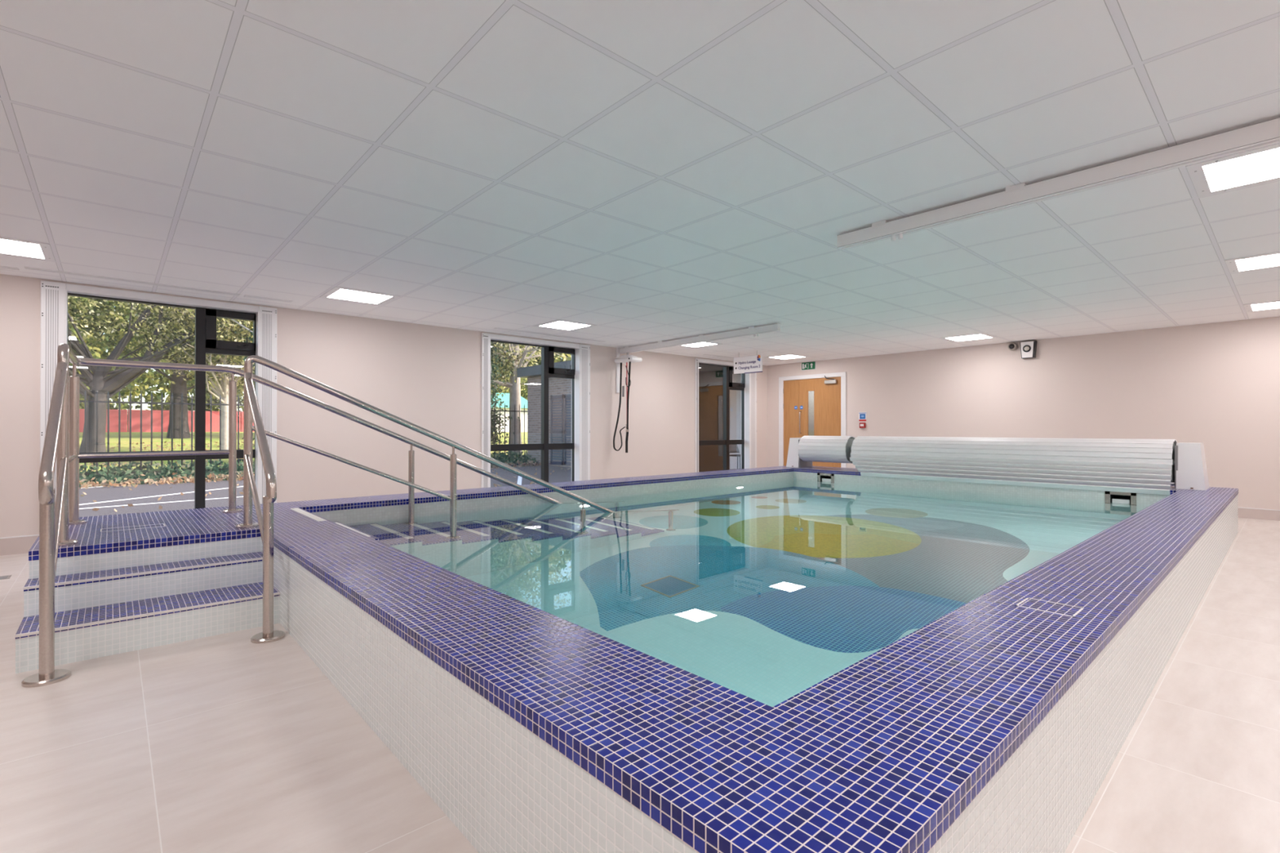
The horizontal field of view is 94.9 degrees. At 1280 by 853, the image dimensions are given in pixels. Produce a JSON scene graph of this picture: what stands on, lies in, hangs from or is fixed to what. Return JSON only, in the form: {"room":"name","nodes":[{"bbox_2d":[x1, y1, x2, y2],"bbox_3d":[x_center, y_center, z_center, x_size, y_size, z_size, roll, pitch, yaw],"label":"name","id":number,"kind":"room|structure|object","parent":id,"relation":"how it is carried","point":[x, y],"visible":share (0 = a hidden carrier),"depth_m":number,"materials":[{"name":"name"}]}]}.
{"room":"hydrotherapy pool room","nodes":[
{"label":"hydrotherapy pool room","id":0,"kind":"room"},
{"bbox_2d":[0,274,767,537],"bbox_3d":[-2.482,-0.088,7.537,14.180,2.335,0.190,0,0,-42],"label":"wall","id":1,"kind":"structure","parent":0,"point":[428,377],"depth_m":6.90,"materials":[{"name":"paint"}]},
{"bbox_2d":[0,534,39,555],"bbox_3d":[-2.433,1.005,7.440,13.530,0.148,0.014,0,0,-42],"label":"baseboard","id":2,"kind":"structure","parent":1,"relation":"attached to","point":[23,544],"depth_m":4.93,"materials":[{"name":"tile"}]},
{"bbox_2d":[40,280,277,508],"bbox_3d":[-4.528,-0.086,5.665,1.745,2.317,0.200,0,0,-42],"label":"window","id":3,"kind":"structure","parent":1,"relation":"attached to","point":[54,295],"depth_m":5.83,"materials":[{"name":"white"}]},
{"bbox_2d":[480,333,590,488],"bbox_3d":[-1.480,-0.075,8.403,1.780,2.317,0.200,0,0,-42],"label":"window","id":4,"kind":"structure","parent":1,"relation":"attached to","point":[579,372],"depth_m":8.56,"materials":[{"name":"white"}]},
{"bbox_2d":[616,347,619,392],"bbox_3d":[-0.349,-0.891,9.310,0.060,0.715,0.032,0,0,-42],"label":"cable trunking","id":5,"kind":"object","parent":1,"relation":"attached to","point":[617,348],"visible":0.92,"depth_m":9.29,"materials":[{"name":"white plastic"}]},
{"bbox_2d":[695,358,756,472],"bbox_3d":[1.600,-0.065,11.170,1.770,2.317,0.200,0,0,-42],"label":"door frame","id":6,"kind":"structure","parent":1,"relation":"attached to","point":[748,386],"depth_m":11.53,"materials":[{"name":"white"}]},
{"bbox_2d":[0,0,1279,365],"bbox_3d":[1.044,-1.371,3.579,14.130,0.200,10.920,0,0,-42],"label":"ceiling","id":7,"kind":"structure","parent":0,"point":[642,172],"depth_m":2.81,"materials":[{"name":"tile"}]},
{"bbox_2d":[0,266,19,271],"bbox_3d":[-5.537,-1.267,4.253,1.440,0.005,0.090,0,0,-42],"label":"ceiling vent","id":8,"kind":"object","parent":7,"relation":"in","point":[1,267],"visible":1,"depth_m":4.69,"materials":[{"name":"white metal"}]},
{"bbox_2d":[0,236,55,262],"bbox_3d":[-4.508,-1.271,4.108,0.572,0.015,0.572,0,0,-42],"label":"recessed light","id":9,"kind":"object","parent":7,"relation":"in","point":[8,246],"visible":1,"depth_m":4.20,"materials":[{"name":"white plastic"}]},
{"bbox_2d":[0,239,44,258],"bbox_3d":[-4.508,-1.267,4.108,0.464,0.001,0.464,0,0,-42],"label":"diffuser","id":10,"kind":"object","parent":9,"relation":"attached to","point":[7,246],"depth_m":4.20,"materials":[{"name":"white plastic"}]},
{"bbox_2d":[24,266,240,296],"bbox_3d":[-4.373,-1.263,5.164,1.430,0.005,0.090,0,0,-42],"label":"ceiling vent","id":11,"kind":"object","parent":7,"relation":"in","point":[25,268],"visible":1,"depth_m":5.10,"materials":[{"name":"white metal"}]},
{"bbox_2d":[244,294,292,302],"bbox_3d":[-3.669,-1.261,5.810,0.400,0.005,0.090,0,0,-42],"label":"ceiling vent","id":12,"kind":"object","parent":7,"relation":"in","point":[245,295],"visible":1,"depth_m":5.81,"materials":[{"name":"white metal"}]},
{"bbox_2d":[320,286,399,305],"bbox_3d":[-2.723,-1.265,5.712,0.572,0.015,0.572,0,0,-42],"label":"recessed light","id":13,"kind":"object","parent":7,"relation":"in","point":[338,293],"visible":0.99,"depth_m":5.70,"materials":[{"name":"white plastic"}]},
{"bbox_2d":[328,288,391,303],"bbox_3d":[-2.723,-1.261,5.712,0.464,0.001,0.464,0,0,-42],"label":"diffuser","id":14,"kind":"object","parent":13,"relation":"attached to","point":[342,294],"depth_m":5.71,"materials":[{"name":"white plastic"}]},
{"bbox_2d":[493,327,606,342],"bbox_3d":[-1.186,-1.252,8.081,1.770,0.005,0.090,0,0,-42],"label":"ceiling vent","id":15,"kind":"object","parent":7,"relation":"in","point":[496,327],"visible":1,"depth_m":8.03,"materials":[{"name":"white metal"}]},
{"bbox_2d":[532,320,596,331],"bbox_3d":[-0.937,-1.259,7.316,0.572,0.015,0.572,0,0,-42],"label":"recessed light","id":16,"kind":"object","parent":7,"relation":"in","point":[562,325],"visible":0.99,"depth_m":7.29,"materials":[{"name":"white plastic"}]},
{"bbox_2d":[539,320,588,329],"bbox_3d":[-0.937,-1.254,7.316,0.464,0.001,0.464,0,0,-42],"label":"diffuser","id":17,"kind":"object","parent":16,"relation":"attached to","point":[559,325],"depth_m":7.34,"materials":[{"name":"white plastic"}]},
{"bbox_2d":[619,323,780,354],"bbox_3d":[0.694,-1.188,8.210,0.072,0.131,2.960,0,0,-42],"label":"track","id":18,"kind":"object","parent":7,"relation":"attached to","point":[754,331],"visible":1,"depth_m":7.95,"materials":[{"name":"white metal"}]},
{"bbox_2d":[613,352,642,453],"bbox_3d":[-0.183,-0.374,9.153,0.400,1.560,0.420,0,0,-42],"label":"ceiling hoist","id":19,"kind":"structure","parent":18,"relation":"hanging from","point":[624,359],"depth_m":9.11,"materials":[{"name":"white plastic"}]},
{"bbox_2d":[680,342,722,347],"bbox_3d":[0.848,-1.252,8.920,0.572,0.015,0.572,0,0,-42],"label":"recessed light","id":20,"kind":"object","parent":7,"relation":"in","point":[703,344],"visible":0.55,"depth_m":8.98,"materials":[{"name":"white plastic"}]},
{"bbox_2d":[683,342,716,346],"bbox_3d":[0.848,-1.248,8.920,0.464,0.001,0.464,0,0,-42],"label":"diffuser","id":21,"kind":"object","parent":20,"relation":"attached to","point":[698,344],"depth_m":8.98,"materials":[{"name":"white plastic"}]},
{"bbox_2d":[702,354,763,362],"bbox_3d":[1.741,-1.241,10.711,1.700,0.005,0.090,0,0,-42],"label":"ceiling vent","id":22,"kind":"object","parent":7,"relation":"in","point":[702,354],"visible":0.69,"depth_m":10.38,"materials":[{"name":"white metal"}]},
{"bbox_2d":[733,350,762,373],"bbox_3d":[1.790,-1.066,9.769,0.026,0.361,0.585,0,0,-42],"label":"sign","id":23,"kind":"object","parent":7,"relation":"hanging from","point":[749,364],"visible":1,"depth_m":9.75,"materials":[{"name":"white plastic"}]},
{"bbox_2d":[764,354,809,359],"bbox_3d":[2.633,-1.246,10.524,0.572,0.015,0.572,0,0,-42],"label":"recessed light","id":24,"kind":"object","parent":7,"relation":"in","point":[788,356],"visible":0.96,"depth_m":10.52,"materials":[{"name":"white plastic"}]},
{"bbox_2d":[770,355,804,359],"bbox_3d":[2.633,-1.242,10.524,0.464,0.001,0.464,0,0,-42],"label":"diffuser","id":25,"kind":"object","parent":24,"relation":"attached to","point":[787,357],"depth_m":10.52,"materials":[{"name":"white plastic"}]},
{"bbox_2d":[939,333,998,342],"bbox_3d":[4.638,-1.255,8.292,0.572,0.015,0.572,0,0,-42],"label":"recessed light","id":26,"kind":"object","parent":7,"relation":"in","point":[982,335],"visible":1,"depth_m":8.26,"materials":[{"name":"white plastic"}]},
{"bbox_2d":[946,334,991,341],"bbox_3d":[4.638,-1.250,8.292,0.464,0.001,0.464,0,0,-42],"label":"diffuser","id":27,"kind":"object","parent":26,"relation":"attached to","point":[975,336],"depth_m":8.26,"materials":[{"name":"white plastic"}]},
{"bbox_2d":[837,117,1279,249],"bbox_3d":[2.956,-1.212,2.056,0.072,0.131,4.900,0,0,-42],"label":"track","id":28,"kind":"object","parent":7,"relation":"attached to","point":[1266,133],"visible":1,"depth_m":2.89,"materials":[{"name":"white metal"}]},
{"bbox_2d":[1186,142,1279,197],"bbox_3d":[3.073,-1.276,2.852,0.572,0.015,0.572,0,0,-42],"label":"recessed light","id":29,"kind":"object","parent":7,"relation":"in","point":[1260,166],"visible":0.94,"depth_m":2.92,"materials":[{"name":"white plastic"}]},
{"bbox_2d":[1202,147,1279,191],"bbox_3d":[3.073,-1.272,2.852,0.464,0.001,0.464,0,0,-42],"label":"diffuser","id":30,"kind":"object","parent":29,"relation":"attached to","point":[1263,166],"depth_m":2.92,"materials":[{"name":"white plastic"}]},
{"bbox_2d":[1224,251,1279,273],"bbox_3d":[4.858,-1.270,4.456,0.572,0.015,0.572,0,0,-42],"label":"recessed light","id":31,"kind":"object","parent":7,"relation":"in","point":[1269,260],"visible":1,"depth_m":4.55,"materials":[{"name":"white plastic"}]},
{"bbox_2d":[1235,253,1279,271],"bbox_3d":[4.858,-1.266,4.456,0.464,0.001,0.464,0,0,-42],"label":"diffuser","id":32,"kind":"object","parent":31,"relation":"attached to","point":[1271,260],"depth_m":4.53,"materials":[{"name":"white plastic"}]},
{"bbox_2d":[1243,300,1279,312],"bbox_3d":[6.643,-1.264,6.060,0.572,0.015,0.572,0,0,-42],"label":"recessed light","id":33,"kind":"object","parent":7,"relation":"in","point":[1270,305],"visible":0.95,"depth_m":6.17,"materials":[{"name":"white plastic"}]},
{"bbox_2d":[1251,302,1279,311],"bbox_3d":[6.643,-1.259,6.060,0.464,0.001,0.464,0,0,-42],"label":"diffuser","id":34,"kind":"object","parent":33,"relation":"attached to","point":[1275,304],"depth_m":6.17,"materials":[{"name":"white plastic"}]},
{"bbox_2d":[0,517,1279,852],"bbox_3d":[1.028,1.124,3.587,14.130,0.120,10.970,0,0,-42],"label":"floor","id":35,"kind":"structure","parent":0,"point":[224,743],"depth_m":1.91,"materials":[{"name":"tile"}]},
{"bbox_2d":[0,574,12,579],"bbox_3d":[-4.509,1.065,4.125,0.130,0.003,0.130,0,0,-42],"label":"floor drain","id":36,"kind":"object","parent":35,"relation":"on","point":[3,577],"visible":1,"depth_m":4.14,"materials":[{"name":"silver metal"}]},
{"bbox_2d":[14,506,279,673],"bbox_3d":[-2.944,0.841,3.554,0.987,0.446,1.893,0,0,-42],"label":"entry steps","id":37,"kind":"structure","parent":35,"relation":"on","point":[131,582],"depth_m":3.06,"materials":[{"name":"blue tile"}]},
{"bbox_2d":[227,466,1238,852],"bbox_3d":[1.428,1.373,5.270,7.825,1.496,5.180,0,0,-42],"label":"pool","id":38,"kind":"object","parent":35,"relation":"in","point":[995,725],"visible":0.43,"depth_m":1.47,"materials":[{"name":"blue tile"}]},
{"bbox_2d":[21,343,563,687],"bbox_3d":[-1.392,0.841,4.565,4.582,2.554,1.866,0,0,-42],"label":"handrail","id":39,"kind":"object","parent":38,"relation":"attached to","point":[61,442],"visible":0.81,"depth_m":3.08,"materials":[{"name":"silver metal"}]},
{"bbox_2d":[235,355,613,644],"bbox_3d":[-0.793,0.840,4.486,3.797,2.555,1.005,0,0,-42],"label":"handrail","id":40,"kind":"object","parent":38,"relation":"attached to","point":[251,412],"visible":0.77,"depth_m":3.61,"materials":[{"name":"silver metal"}]},
{"bbox_2d":[311,471,1168,524],"bbox_3d":[1.320,1.397,5.139,6.708,1.445,4.378,0,0,-42],"label":"basin","id":41,"kind":"object","parent":38,"relation":"in","point":[386,511],"depth_m":6.47,"materials":[{"name":"tile"}]},
{"bbox_2d":[345,479,1150,706],"bbox_3d":[1.320,1.465,5.139,6.712,1.350,4.382,0,0,-42],"label":"pool water","id":42,"kind":"object","parent":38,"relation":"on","point":[765,592],"visible":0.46,"depth_m":3.51,"materials":[{"name":"teal liquid"}]},
{"bbox_2d":[786,435,1208,495],"bbox_3d":[3.997,0.410,7.619,0.668,0.546,4.825,0,0,-42],"label":"reel","id":43,"kind":"object","parent":38,"relation":"on","point":[1144,466],"visible":1,"depth_m":6.80,"materials":[{"name":"white plastic"}]},
{"bbox_2d":[808,391,813,435],"bbox_3d":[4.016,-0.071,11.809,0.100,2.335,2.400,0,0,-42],"label":"window","id":44,"kind":"structure","parent":0,"point":[811,393],"depth_m":12.24,"materials":[{"name":"clear glass"}]},
{"bbox_2d":[767,316,1279,510],"bbox_3d":[6.288,-0.086,8.084,0.300,2.335,10.720,0,0,-42],"label":"wall","id":45,"kind":"structure","parent":0,"point":[1216,385],"depth_m":7.92,"materials":[{"name":"paint"}]},
{"bbox_2d":[801,361,815,370],"bbox_3d":[3.228,-1.159,11.259,0.016,0.152,0.306,0,0,-42],"label":"exit sign","id":46,"kind":"object","parent":45,"relation":"attached to","point":[811,365],"visible":1,"depth_m":11.25,"materials":[{"name":"green plastic"}]},
{"bbox_2d":[778,372,846,467],"bbox_3d":[3.310,0.052,11.258,0.288,2.085,1.445,0,0,-42],"label":"door","id":47,"kind":"structure","parent":45,"relation":"attached to","point":[829,389],"depth_m":11.16,"materials":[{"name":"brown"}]},
{"bbox_2d":[858,412,866,421],"bbox_3d":[3.958,-0.171,10.450,0.008,0.165,0.145,0,0,-42],"label":"notice","id":48,"kind":"object","parent":45,"relation":"attached to","point":[862,415],"visible":1,"depth_m":10.44,"materials":[{"name":"white plastic"}]},
{"bbox_2d":[859,422,866,427],"bbox_3d":[3.948,-0.021,10.433,0.043,0.095,0.105,0,0,-42],"label":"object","id":49,"kind":"object","parent":45,"relation":"attached to","point":[861,424],"visible":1,"depth_m":10.41,"materials":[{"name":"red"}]},
{"bbox_2d":[1008,342,1017,351],"bbox_3d":[5.495,-1.178,8.672,0.101,0.120,0.120,0,0,-42],"label":"dome camera","id":50,"kind":"object","parent":45,"relation":"attached to","point":[1012,346],"visible":1,"depth_m":8.64,"materials":[{"name":"beige"}]},
{"bbox_2d":[1019,340,1037,359],"bbox_3d":[5.624,-1.111,8.519,0.113,0.240,0.200,0,0,-42],"label":"speaker","id":51,"kind":"object","parent":45,"relation":"attached to","point":[1028,348],"visible":1,"depth_m":8.49,"materials":[{"name":"white plastic"}]},
{"bbox_2d":[1238,506,1279,520],"bbox_3d":[6.059,1.021,8.100,0.014,0.122,10.358,0,0,-42],"label":"baseboard","id":52,"kind":"structure","parent":45,"relation":"attached to","point":[1245,513],"depth_m":6.83,"materials":[{"name":"tile"}]},
{"label":"outside","id":53,"kind":"structure","parent":0,"visible":0},
{"bbox_2d":[79,465,571,517],"bbox_3d":[-4.123,1.297,12.066,70.000,0.200,8.530,0,0,-42],"label":"ground","id":54,"kind":"structure","parent":53,"point":[98,494],"depth_m":10.20,"materials":[{"name":"concrete"}]},
{"bbox_2d":[79,485,243,505],"bbox_3d":[-8.093,1.191,10.873,0.090,0.003,5.360,0,0,11],"label":"parking line","id":55,"kind":"object","parent":54,"relation":"on","point":[242,486],"visible":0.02,"depth_m":9.83,"materials":[{"name":"white paint"}]},
{"bbox_2d":[79,496,243,509],"bbox_3d":[-6.726,1.188,9.950,0.080,0.003,5.135,0,0,41],"label":"parking line","id":56,"kind":"object","parent":54,"relation":"on","point":[237,496],"visible":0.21,"depth_m":9.06,"materials":[{"name":"white paint"}]},
{"bbox_2d":[516,475,521,484],"bbox_3d":[-2.694,1.200,13.169,0.090,0.003,4.665,0,0,-11],"label":"parking line","id":57,"kind":"object","parent":54,"relation":"on","point":[519,479],"visible":0.29,"depth_m":12.97,"materials":[{"name":"white paint"}]},
{"bbox_2d":[516,360,571,467],"bbox_3d":[-0.019,-0.351,18.838,5.250,3.150,6.250,0,0,-42],"label":"annex","id":58,"kind":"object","parent":54,"relation":"on","point":[559,388],"visible":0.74,"depth_m":18.23,"materials":[{"name":"grey"}]},
{"bbox_2d":[698,364,741,471],"bbox_3d":[2.480,-0.218,14.523,6.500,2.850,3.310,0,0,-42],"label":"store","id":59,"kind":"structure","parent":54,"relation":"on","point":[710,377],"depth_m":16.07,"materials":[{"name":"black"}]},
{"bbox_2d":[728,444,741,469],"bbox_3d":[2.584,0.782,15.450,0.488,0.842,0.524,0,0,-42],"label":"plastic chair","id":60,"kind":"object","parent":59,"relation":"on","point":[732,448],"visible":0.5,"depth_m":15.60,"materials":[{"name":"grey"}]},
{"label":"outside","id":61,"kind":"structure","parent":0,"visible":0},
{"bbox_2d":[79,431,527,471],"bbox_3d":[-17.924,0.263,34.912,100.000,2.109,44.100,0,0,-42],"label":"lawn","id":62,"kind":"structure","parent":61,"point":[113,436],"depth_m":23.65,"materials":[{"name":"green plant"}]},
{"bbox_2d":[67,295,106,374],"bbox_3d":[-24.140,-4.193,20.109,9.806,9.757,6.487,0,0,-42],"label":"tree","id":63,"kind":"object","parent":62,"relation":"on","point":[97,356],"visible":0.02,"depth_m":22.31,"materials":[{"name":"green plant"}]},
{"bbox_2d":[67,298,167,409],"bbox_3d":[-34.968,-6.676,35.884,10.396,13.427,4.568,0,0,-42],"label":"tree","id":64,"kind":"object","parent":62,"relation":"on","point":[129,385],"visible":0.02,"depth_m":37.31,"materials":[{"name":"green plant"}]},
{"bbox_2d":[67,297,251,438],"bbox_3d":[-20.506,-4.492,26.147,12.565,10.204,6.877,0,0,-42],"label":"tree","id":65,"kind":"object","parent":62,"relation":"on","point":[180,388],"visible":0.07,"depth_m":25.13,"materials":[{"name":"green plant"}]},
{"bbox_2d":[67,296,253,452],"bbox_3d":[-16.622,-3.309,17.983,6.486,8.661,11.577,0,0,40],"label":"forked tree","id":66,"kind":"object","parent":62,"relation":"on","point":[99,381],"visible":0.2,"depth_m":18.23,"materials":[{"name":"green plant"}]},
{"bbox_2d":[79,408,254,432],"bbox_3d":[-22.450,-0.193,30.996,16.090,1.330,0.120,0,0,-42],"label":"hoarding","id":67,"kind":"object","parent":62,"relation":"on","point":[113,414],"visible":0.23,"depth_m":29.12,"materials":[{"name":"red"}]},
{"bbox_2d":[127,315,244,411],"bbox_3d":[-31.674,-6.632,42.769,10.296,13.379,4.637,0,0,-42],"label":"tree","id":68,"kind":"object","parent":62,"relation":"on","point":[157,408],"visible":0.02,"depth_m":41.24,"materials":[{"name":"green plant"}]},
{"bbox_2d":[128,306,254,449],"bbox_3d":[-14.180,-2.877,21.228,4.850,7.728,6.563,0,0,40],"label":"slender tree","id":69,"kind":"object","parent":62,"relation":"on","point":[221,380],"visible":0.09,"depth_m":20.09,"materials":[{"name":"green plant"}]},
{"bbox_2d":[206,353,254,389],"bbox_3d":[-16.521,-4.335,29.745,6.427,9.919,10.776,0,0,43],"label":"tree","id":70,"kind":"object","parent":62,"relation":"on","point":[211,375],"visible":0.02,"depth_m":27.56,"materials":[{"name":"green plant"}]},
{"bbox_2d":[231,319,254,461],"bbox_3d":[-10.707,-2.348,18.398,4.886,7.115,3.563,0,0,-42],"label":"tree","id":71,"kind":"object","parent":62,"relation":"on","point":[241,325],"visible":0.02,"depth_m":17.50,"materials":[{"name":"green plant"}]},
{"bbox_2d":[71,333,527,411],"bbox_3d":[-20.220,-2.927,38.979,46.256,6.465,3.340,0,0,-42],"label":"hedge","id":72,"kind":"object","parent":62,"relation":"on","point":[155,380],"visible":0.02,"depth_m":32.60,"materials":[{"name":"green plant"}]},
{"bbox_2d":[79,390,527,476],"bbox_3d":[-8.877,0.211,15.415,15.400,2.000,0.028,0,0,-42],"label":"fence","id":73,"kind":"object","parent":62,"relation":"on","point":[119,402],"visible":0.23,"depth_m":13.51,"materials":[{"name":"black"}]},
{"bbox_2d":[79,450,538,487],"bbox_3d":[-8.081,1.027,15.724,17.005,0.522,2.542,0,0,-42],"label":"bed","id":74,"kind":"object","parent":62,"relation":"on","point":[121,476],"visible":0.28,"depth_m":13.25,"materials":[{"name":"green plant"}]},
{"bbox_2d":[79,437,715,511],"bbox_3d":[-8.980,0.909,17.476,26.052,0.727,22.076,0,0,-42],"label":"fallen leaves","id":75,"kind":"object","parent":62,"relation":"on","point":[178,480],"visible":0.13,"depth_m":12.40,"materials":[{"name":"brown plant"}]},
{"bbox_2d":[490,342,519,457],"bbox_3d":[-5.335,-2.155,19.686,3.727,6.945,3.383,0,0,-42],"label":"tree","id":76,"kind":"object","parent":62,"relation":"on","point":[494,389],"visible":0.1,"depth_m":19.70,"materials":[{"name":"green plant"}]},
{"bbox_2d":[490,392,527,432],"bbox_3d":[-10.616,-0.786,41.819,5.700,3.000,4.000,0,0,-42],"label":"pavilion","id":77,"kind":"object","parent":62,"relation":"on","point":[505,398],"visible":0.07,"depth_m":40.75,"materials":[{"name":"beige"}]},
{"bbox_2d":[490,344,533,399],"bbox_3d":[-7.126,-2.206,25.803,3.933,6.520,5.096,0,0,27],"label":"tree","id":78,"kind":"object","parent":62,"relation":"on","point":[499,344],"visible":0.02,"depth_m":26.32,"materials":[{"name":"green plant"}]},
{"bbox_2d":[491,346,532,397],"bbox_3d":[-14.090,-6.456,54.577,10.278,13.380,4.752,0,0,-42],"label":"tree","id":79,"kind":"object","parent":62,"relation":"on","point":[530,347],"visible":0.02,"depth_m":56.11,"materials":[{"name":"green plant"}]},
{"bbox_2d":[490,345,557,395],"bbox_3d":[-9.092,-4.235,32.253,10.606,10.035,7.180,0,0,-42],"label":"tree","id":80,"kind":"object","parent":62,"relation":"on","point":[533,362],"visible":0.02,"depth_m":33.77,"materials":[{"name":"green plant"}]},
{"bbox_2d":[490,342,567,457],"bbox_3d":[-4.380,-2.268,20.907,6.458,7.161,4.282,0,0,-38],"label":"tree","id":81,"kind":"object","parent":62,"relation":"on","point":[514,385],"visible":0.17,"depth_m":20.58,"materials":[{"name":"green plant"}]},
{"bbox_2d":[520,346,571,398],"bbox_3d":[-8.905,-6.530,59.248,10.482,13.260,4.748,0,0,-42],"label":"tree","id":82,"kind":"object","parent":62,"relation":"on","point":[568,356],"visible":0.02,"depth_m":57.89,"materials":[{"name":"green plant"}]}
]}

